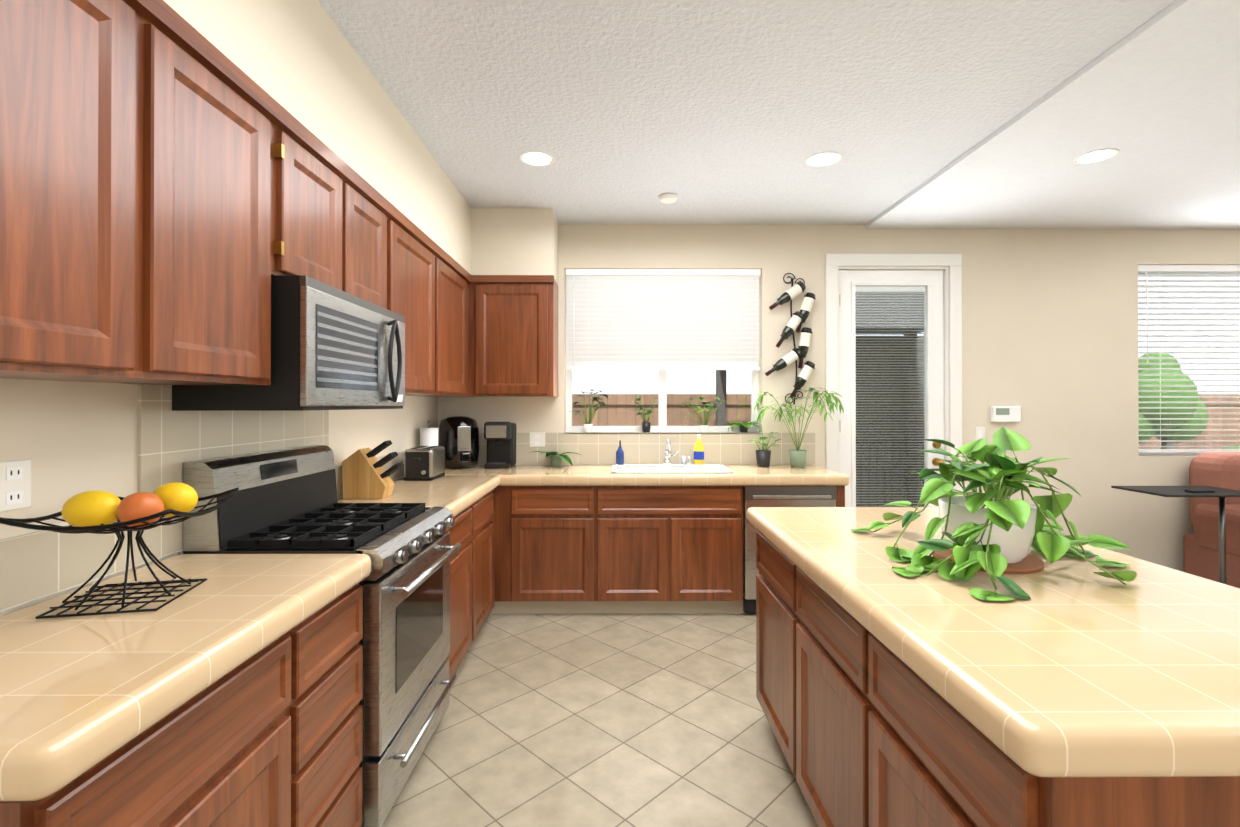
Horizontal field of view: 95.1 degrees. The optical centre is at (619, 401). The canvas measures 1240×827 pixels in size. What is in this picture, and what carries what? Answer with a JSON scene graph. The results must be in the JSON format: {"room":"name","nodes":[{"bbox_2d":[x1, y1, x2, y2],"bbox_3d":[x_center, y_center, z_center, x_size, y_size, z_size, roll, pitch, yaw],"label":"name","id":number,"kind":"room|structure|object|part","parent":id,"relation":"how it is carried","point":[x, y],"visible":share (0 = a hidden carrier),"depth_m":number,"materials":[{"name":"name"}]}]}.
{"room":"kitchen","nodes":[
{"label":"kitchen","id":0,"kind":"room"},
{"bbox_2d":[0,378,437,615],"bbox_3d":[-1.438,0.010,0.355,0.200,2.710,8.150,0,0,0],"label":"wall","id":1,"kind":"structure","parent":0,"point":[69,439],"depth_m":1.43,"materials":[{"name":"paint"}]},
{"bbox_2d":[0,459,30,511],"bbox_3d":[-1.339,0.184,1.250,0.008,0.108,0.075,0,0,0],"label":"electrical outlet","id":2,"kind":"object","parent":1,"relation":"attached to","point":[15,484],"visible":1,"depth_m":1.25,"materials":[{"name":"white plastic"}]},
{"bbox_2d":[0,0,155,383],"bbox_3d":[-1.174,-0.465,0.965,0.333,0.825,0.471,0,0,0],"label":"upper cabinet","id":3,"kind":"object","parent":1,"relation":"attached to","point":[78,77],"depth_m":1.07,"materials":[{"name":"brown wood"}]},
{"bbox_2d":[148,0,287,384],"bbox_3d":[-1.176,-0.463,1.437,0.333,0.825,0.474,0,0,0],"label":"upper cabinet","id":4,"kind":"object","parent":1,"relation":"attached to","point":[177,190],"depth_m":1.42,"materials":[{"name":"brown wood"}]},
{"bbox_2d":[284,112,351,293],"bbox_3d":[-1.179,-0.626,1.880,0.333,0.495,0.410,0,0,0],"label":"upper cabinet","id":5,"kind":"object","parent":1,"relation":"attached to","point":[318,226],"depth_m":1.90,"materials":[{"name":"brown wood"}]},
{"bbox_2d":[172,275,404,410],"bbox_3d":[-1.118,-0.174,2.083,0.437,0.403,0.788,0,0,0],"label":"over-the-range microwave","id":6,"kind":"object","parent":5,"relation":"attached to","point":[333,348],"visible":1,"depth_m":1.77,"materials":[{"name":"silver metal"}]},
{"bbox_2d":[352,169,395,310],"bbox_3d":[-1.181,-0.624,2.290,0.333,0.495,0.410,0,0,0],"label":"upper cabinet","id":7,"kind":"object","parent":1,"relation":"attached to","point":[373,216],"depth_m":2.34,"materials":[{"name":"brown wood"}]},
{"bbox_2d":[0,385,814,611],"bbox_3d":[0.060,0.665,2.537,2.819,1.418,3.640,0,0,0],"label":"backsplash","id":8,"kind":"structure","parent":1,"relation":"attached to","point":[34,566],"depth_m":1.81,"materials":[{"name":"beige tile"}]},
{"bbox_2d":[530,432,544,446],"bbox_3d":[-0.616,0.281,4.221,0.115,0.108,0.008,0,0,0],"label":"electrical outlet","id":9,"kind":"object","parent":8,"relation":"attached to","point":[537,439],"visible":1,"depth_m":4.22,"materials":[{"name":"white plastic"}]},
{"bbox_2d":[392,208,439,395],"bbox_3d":[-1.184,-0.457,2.819,0.333,0.825,0.650,0,0,0],"label":"upper cabinet","id":10,"kind":"object","parent":1,"relation":"attached to","point":[416,294],"depth_m":2.89,"materials":[{"name":"brown wood"}]},
{"bbox_2d":[431,247,471,396],"bbox_3d":[-1.189,-0.454,3.524,0.333,0.825,0.760,0,0,0],"label":"upper cabinet","id":11,"kind":"object","parent":1,"relation":"attached to","point":[455,282],"depth_m":3.54,"materials":[{"name":"brown wood"}]},
{"bbox_2d":[163,0,474,274],"bbox_3d":[-1.176,-1.108,1.861,0.339,0.459,4.749,0,0,0],"label":"soffit","id":12,"kind":"structure","parent":0,"point":[301,61],"depth_m":2.02,"materials":[{"name":"paint"}]},
{"bbox_2d":[475,208,557,284],"bbox_3d":[-0.729,-1.099,4.064,0.539,0.459,0.349,0,0,0],"label":"soffit","id":13,"kind":"structure","parent":0,"point":[508,241],"depth_m":3.89,"materials":[{"name":"paint"}]},
{"bbox_2d":[381,613,817,826],"bbox_3d":[2.262,1.415,0.371,7.600,0.100,8.150,0,0,0],"label":"floor","id":14,"kind":"structure","parent":0,"point":[612,720],"depth_m":2.34,"materials":[{"name":"beige tile"}]},
{"bbox_2d":[0,554,370,826],"bbox_3d":[-1.042,0.911,1.222,0.598,0.914,0.996,0,0,0],"label":"base cabinet","id":15,"kind":"object","parent":14,"relation":"on","point":[228,692],"visible":0.92,"depth_m":1.12,"materials":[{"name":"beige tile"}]},
{"bbox_2d":[0,483,238,618],"bbox_3d":[-1.134,0.324,1.311,0.325,0.256,0.325,0,0,-12],"label":"fruit basket","id":16,"kind":"object","parent":15,"relation":"on","point":[98,512],"visible":1,"depth_m":1.26,"materials":[{"name":"black metal"}]},
{"bbox_2d":[183,445,461,826],"bbox_3d":[-1.002,0.778,2.095,0.663,1.185,0.734,0,0,0],"label":"range","id":17,"kind":"object","parent":14,"relation":"on","point":[282,501],"visible":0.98,"depth_m":1.91,"materials":[{"name":"silver metal"}]},
{"bbox_2d":[445,503,477,679],"bbox_3d":[-1.064,0.953,2.735,0.573,0.840,0.528,0,0,0],"label":"base cabinet","id":18,"kind":"object","parent":14,"relation":"on","point":[464,562],"depth_m":2.84,"materials":[{"name":"brown wood"}]},
{"bbox_2d":[478,491,497,631],"bbox_3d":[-1.067,0.956,3.255,0.573,0.840,0.513,0,0,0],"label":"base cabinet","id":19,"kind":"object","parent":14,"relation":"on","point":[488,509],"depth_m":3.39,"materials":[{"name":"brown wood"}]},
{"bbox_2d":[498,487,597,613],"bbox_3d":[-0.481,0.958,3.919,0.645,0.840,0.603,0,0,0],"label":"base cabinet","id":20,"kind":"object","parent":14,"relation":"on","point":[548,536],"depth_m":3.63,"materials":[{"name":"brown wood"}]},
{"bbox_2d":[338,475,501,518],"bbox_3d":[-1.051,0.498,3.345,0.590,0.071,1.750,0,0,0],"label":"countertop","id":21,"kind":"structure","parent":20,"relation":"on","point":[458,493],"depth_m":2.95,"materials":[{"name":"beige tile"}]},
{"bbox_2d":[342,440,403,498],"bbox_3d":[-1.186,0.322,2.741,0.262,0.273,0.110,0,0,0],"label":"knife block","id":22,"kind":"object","parent":21,"relation":"on","point":[365,475],"visible":1,"depth_m":2.69,"materials":[{"name":"brown wood"}]},
{"bbox_2d":[404,446,444,480],"bbox_3d":[-1.186,0.368,3.438,0.170,0.187,0.295,0,0,0],"label":"toaster","id":23,"kind":"object","parent":21,"relation":"on","point":[424,463],"visible":1,"depth_m":3.32,"materials":[{"name":"silver metal"}]},
{"bbox_2d":[598,487,741,612],"bbox_3d":[0.316,0.958,3.923,0.950,0.840,0.603,0,0,0],"label":"base cabinet","id":24,"kind":"object","parent":14,"relation":"on","point":[666,536],"depth_m":3.63,"materials":[{"name":"brown wood"}]},
{"bbox_2d":[444,463,848,486],"bbox_3d":[0.056,0.500,3.912,2.810,0.072,0.629,0,0,0],"label":"countertop","id":25,"kind":"structure","parent":24,"relation":"on","point":[665,474],"depth_m":3.62,"materials":[{"name":"beige tile"}]},
{"bbox_2d":[420,420,437,445],"bbox_3d":[-1.273,0.292,3.780,0.150,0.342,0.150,0,0,0],"label":"paper towel","id":26,"kind":"object","parent":25,"relation":"on","point":[428,436],"visible":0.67,"depth_m":3.73,"materials":[{"name":"white paper"}]},
{"bbox_2d":[438,416,479,468],"bbox_3d":[-1.149,0.282,4.021,0.290,0.365,0.330,0,0,0],"label":"air fryer","id":27,"kind":"object","parent":25,"relation":"on","point":[458,438],"visible":0.94,"depth_m":3.92,"materials":[{"name":"black plastic"}]},
{"bbox_2d":[484,422,515,468],"bbox_3d":[-0.860,0.302,4.067,0.190,0.325,0.281,0,0,0],"label":"coffee maker","id":28,"kind":"object","parent":25,"relation":"on","point":[500,437],"visible":1,"depth_m":4.02,"materials":[{"name":"black plastic"}]},
{"bbox_2d":[532,451,580,466],"bbox_3d":[-0.463,0.405,4.053,0.407,0.118,0.334,0,0,0],"label":"potted plant","id":29,"kind":"object","parent":25,"relation":"on","point":[556,458],"visible":0.98,"depth_m":4.05,"materials":[{"name":"green plant"}]},
{"bbox_3d":[-0.460,0.422,4.085,0.090,0.085,0.089,0,0,0],"label":"pot","id":30,"kind":"part","parent":29,"relation":"part of","materials":[{"name":"green ceramic"}]},
{"bbox_2d":[616,440,623,464],"bbox_3d":[0.000,0.363,4.082,0.060,0.174,0.069,0,0,0],"label":"soap dispenser","id":31,"kind":"object","parent":25,"relation":"on","point":[619,456],"visible":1,"depth_m":4.06,"materials":[{"name":"blue glass"}]},
{"bbox_2d":[611,439,733,472],"bbox_3d":[0.341,0.361,3.905,0.800,0.206,0.430,0,0,0],"label":"sink","id":32,"kind":"object","parent":25,"relation":"in","point":[666,467],"depth_m":3.93,"materials":[{"name":"white ceramic"}]},
{"bbox_2d":[680,456,686,464],"bbox_3d":[0.460,0.420,4.090,0.048,0.060,0.048,0,0,0],"label":"cup","id":33,"kind":"object","parent":25,"relation":"on","point":[683,460],"visible":1,"depth_m":4.07,"materials":[{"name":"grey ceramic"}]},
{"bbox_2d":[694,434,703,464],"bbox_3d":[0.570,0.343,4.091,0.077,0.215,0.046,0,0,0],"label":"dish soap","id":34,"kind":"object","parent":25,"relation":"on","point":[698,453],"visible":1,"depth_m":4.07,"materials":[{"name":"yellow plastic"}]},
{"bbox_2d":[749,431,781,466],"bbox_3d":[1.045,0.336,4.056,0.254,0.257,0.218,0,0,0],"label":"plant","id":35,"kind":"object","parent":25,"relation":"on","point":[763,456],"visible":1,"depth_m":4.04,"materials":[{"name":"green plant"}]},
{"bbox_3d":[1.030,0.407,4.073,0.110,0.115,0.108,0,0,0],"label":"pot","id":36,"kind":"part","parent":35,"relation":"part of","materials":[{"name":"black"}]},
{"bbox_2d":[754,388,843,467],"bbox_3d":[1.265,0.179,3.936,0.588,0.570,0.370,0,0,0],"label":"palm plant","id":37,"kind":"object","parent":25,"relation":"on","point":[797,458],"visible":1,"depth_m":4.01,"materials":[{"name":"green plant"}]},
{"bbox_3d":[1.270,0.404,4.045,0.124,0.120,0.122,0,0,0],"label":"pot","id":38,"kind":"part","parent":37,"relation":"part of","materials":[{"name":"green ceramic"}]},
{"bbox_2d":[742,487,844,612],"bbox_3d":[1.116,0.958,3.927,0.650,0.840,0.606,0,0,0],"label":"base cabinet","id":39,"kind":"object","parent":14,"relation":"on","point":[751,496],"depth_m":3.62,"materials":[{"name":"wood"}]},
{"bbox_2d":[743,486,836,612],"bbox_3d":[1.093,0.949,3.642,0.586,0.820,0.100,0,0,0],"label":"dishwasher","id":40,"kind":"object","parent":39,"relation":"in","point":[753,496],"depth_m":3.62,"materials":[{"name":"silver metal"}]},
{"bbox_2d":[756,535,1239,826],"bbox_3d":[1.045,0.949,1.636,0.910,0.841,1.660,0,0,0],"label":"kitchen island","id":41,"kind":"object","parent":14,"relation":"on","point":[863,744],"depth_m":1.31,"materials":[{"name":"brown wood"}]},
{"bbox_2d":[746,507,1239,790],"bbox_3d":[1.042,0.491,1.637,0.976,0.072,1.720,0,0,0],"label":"island countertop","id":42,"kind":"structure","parent":41,"relation":"on","point":[1091,679],"depth_m":1.05,"materials":[{"name":"beige tile"}]},
{"bbox_2d":[851,427,1136,600],"bbox_3d":[1.069,0.265,1.654,0.688,0.378,0.753,0,0,0],"label":"pothos plant","id":43,"kind":"object","parent":42,"relation":"on","point":[994,531],"visible":0.98,"depth_m":1.53,"materials":[{"name":"green plant"}]},
{"bbox_3d":[1.054,0.372,1.634,0.270,0.164,0.270,0,0,0],"label":"pot","id":44,"kind":"part","parent":43,"relation":"part of","materials":[{"name":"white ceramic"}]},
{"bbox_2d":[1111,486,1239,583],"bbox_3d":[3.732,0.971,3.727,0.660,0.814,0.400,0,0,0],"label":"tray table","id":45,"kind":"object","parent":14,"relation":"on","point":[1222,494],"visible":0.52,"depth_m":3.71,"materials":[{"name":"black metal"}]},
{"bbox_2d":[1183,452,1239,587],"bbox_3d":[4.767,0.869,3.723,1.290,1.019,0.980,0,0,0],"label":"sofa","id":46,"kind":"object","parent":14,"relation":"on","point":[1201,542],"visible":0.75,"depth_m":3.97,"materials":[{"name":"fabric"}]},
{"bbox_2d":[318,0,1175,224],"bbox_3d":[2.262,-1.420,0.383,7.600,0.150,8.150,0,0,0],"label":"ceiling","id":47,"kind":"structure","parent":0,"point":[707,112],"depth_m":2.42,"materials":[{"name":"white paint"}]},
{"bbox_2d":[520,151,553,165],"bbox_3d":[-0.454,-1.331,3.102,0.186,0.004,0.186,0,0,0],"label":"recessed light","id":48,"kind":"object","parent":47,"relation":"in","point":[536,158],"visible":1,"depth_m":3.10,"materials":[{"name":"white paint"}]},
{"bbox_2d":[659,193,677,203],"bbox_3d":[0.313,-1.316,3.666,0.124,0.030,0.124,0,0,0],"label":"smoke detector","id":49,"kind":"object","parent":47,"relation":"attached to","point":[667,198],"visible":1,"depth_m":3.63,"materials":[{"name":"white paint"}]},
{"bbox_2d":[805,152,840,166],"bbox_3d":[1.116,-1.331,3.111,0.186,0.004,0.186,0,0,0],"label":"recessed light","id":50,"kind":"object","parent":47,"relation":"in","point":[821,159],"visible":1,"depth_m":3.11,"materials":[{"name":"white paint"}]},
{"bbox_2d":[865,0,1239,228],"bbox_3d":[3.861,-1.330,0.392,3.998,0.027,7.746,0,0,0],"label":"ceiling","id":51,"kind":"structure","parent":47,"relation":"attached to","point":[1155,100],"depth_m":2.94,"materials":[{"name":"white paint"}]},
{"bbox_2d":[1073,148,1118,163],"bbox_3d":[2.526,-1.304,3.009,0.186,0.004,0.186,0,0,0],"label":"recessed light","id":52,"kind":"object","parent":51,"relation":"in","point":[1095,156],"visible":1,"depth_m":3.01,"materials":[{"name":"white paint"}]},
{"bbox_2d":[438,224,1239,571],"bbox_3d":[2.239,0.027,4.352,7.200,2.710,0.200,0,0,0],"label":"wall","id":53,"kind":"structure","parent":0,"point":[1050,332],"depth_m":4.26,"materials":[{"name":"paint"}]},
{"bbox_2d":[476,275,557,396],"bbox_3d":[-0.728,-0.452,4.061,0.535,0.825,0.348,0,0,0],"label":"upper cabinet","id":54,"kind":"object","parent":53,"relation":"attached to","point":[517,315],"depth_m":3.90,"materials":[{"name":"brown wood"}]},
{"bbox_2d":[566,269,760,431],"bbox_3d":[0.325,-0.386,4.326,1.482,1.234,0.174,0,0,0],"label":"kitchen window","id":55,"kind":"structure","parent":53,"relation":"in","point":[661,321],"depth_m":4.29,"materials":[{"name":"white plastic"}]},
{"bbox_2d":[573,389,607,431],"bbox_3d":[-0.237,0.066,4.287,0.294,0.325,0.105,0,0,0],"label":"plant","id":56,"kind":"object","parent":55,"relation":"on","point":[588,426],"visible":0.98,"depth_m":4.29,"materials":[{"name":"green plant"}]},
{"bbox_3d":[-0.241,0.198,4.292,0.070,0.060,0.069,0,0,0],"label":"pot","id":57,"kind":"part","parent":56,"relation":"part of","materials":[{"name":"white ceramic"}]},
{"bbox_2d":[631,396,656,431],"bbox_3d":[0.179,0.092,4.289,0.199,0.271,0.105,0,0,0],"label":"plant","id":58,"kind":"object","parent":55,"relation":"on","point":[646,426],"visible":0.98,"depth_m":4.28,"materials":[{"name":"green plant"}]},
{"bbox_3d":[0.199,0.190,4.295,0.070,0.075,0.069,0,0,0],"label":"pot","id":59,"kind":"part","parent":58,"relation":"part of","materials":[{"name":"black"}]},
{"bbox_2d":[682,397,727,431],"bbox_3d":[0.639,0.096,4.292,0.339,0.264,0.105,0,0,0],"label":"plant","id":60,"kind":"object","parent":55,"relation":"on","point":[704,427],"visible":1,"depth_m":4.28,"materials":[{"name":"green plant"}]},
{"bbox_3d":[0.639,0.203,4.297,0.070,0.050,0.069,0,0,0],"label":"pot","id":61,"kind":"part","parent":60,"relation":"part of","materials":[{"name":"white ceramic"}]},
{"bbox_2d":[728,421,759,431],"bbox_3d":[0.942,0.194,4.293,0.225,0.103,0.105,0,0,0],"label":"plant","id":62,"kind":"object","parent":55,"relation":"on","point":[743,427],"visible":0.96,"depth_m":4.27,"materials":[{"name":"green plant"}]},
{"bbox_3d":[0.939,0.203,4.299,0.070,0.050,0.069,0,0,0],"label":"pot","id":63,"kind":"part","parent":62,"relation":"part of","materials":[{"name":"black ceramic"}]},
{"bbox_2d":[765,273,815,403],"bbox_3d":[1.258,-0.472,4.192,0.375,0.988,0.100,0,0,0],"label":"wine rack","id":64,"kind":"object","parent":53,"relation":"attached to","point":[797,320],"visible":0.98,"depth_m":4.16,"materials":[{"name":"black metal"}]},
{"bbox_2d":[825,254,961,506],"bbox_3d":[2.049,0.136,4.322,1.020,2.489,0.256,0,0,0],"label":"patio door","id":65,"kind":"structure","parent":53,"relation":"in","point":[935,280],"depth_m":4.28,"materials":[{"name":"white paint"}]},
{"bbox_2d":[975,427,984,440],"bbox_3d":[2.699,0.241,4.248,0.075,0.108,0.011,0,0,0],"label":"light switch","id":66,"kind":"object","parent":53,"relation":"attached to","point":[979,432],"visible":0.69,"depth_m":4.25,"materials":[{"name":"white plastic"}]},
{"bbox_2d":[991,406,1020,421],"bbox_3d":[2.884,0.091,4.237,0.210,0.120,0.036,0,0,0],"label":"thermostat","id":67,"kind":"object","parent":53,"relation":"attached to","point":[1005,413],"visible":0.98,"depth_m":4.22,"materials":[{"name":"white plastic"}]},
{"bbox_2d":[1138,265,1239,454],"bbox_3d":[4.669,-0.313,4.351,1.540,1.450,0.174,0,0,0],"label":"window blind","id":68,"kind":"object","parent":53,"relation":"in","point":[1194,271],"depth_m":4.31,"materials":[{"name":"white plastic"}]},
{"label":"outside","id":69,"kind":"structure","parent":0,"visible":0},
{"bbox_3d":[2.804,1.706,10.225,26.000,0.200,11.548,0,0,0],"label":"ground","id":70,"kind":"structure","parent":69,"visible":0},
{"bbox_2d":[716,294,923,506],"bbox_3d":[2.978,0.278,6.085,3.500,2.618,3.240,0,0,0],"label":"patio cover","id":71,"kind":"object","parent":70,"relation":"on","point":[719,387],"depth_m":7.62,"materials":[{"name":"grey"}]},
{"bbox_2d":[572,394,1239,448],"bbox_3d":[2.814,0.739,8.623,26.000,1.718,0.120,0,0,0],"label":"fence","id":72,"kind":"object","parent":70,"relation":"on","point":[644,403],"depth_m":8.59,"materials":[{"name":"brown wood"}]},
{"bbox_2d":[1138,351,1239,448],"bbox_3d":[7.893,0.455,7.736,2.580,2.278,0.801,0,0,-11],"label":"bush","id":73,"kind":"object","parent":70,"relation":"on","point":[1169,405],"depth_m":7.37,"materials":[{"name":"green plant"}]}
]}

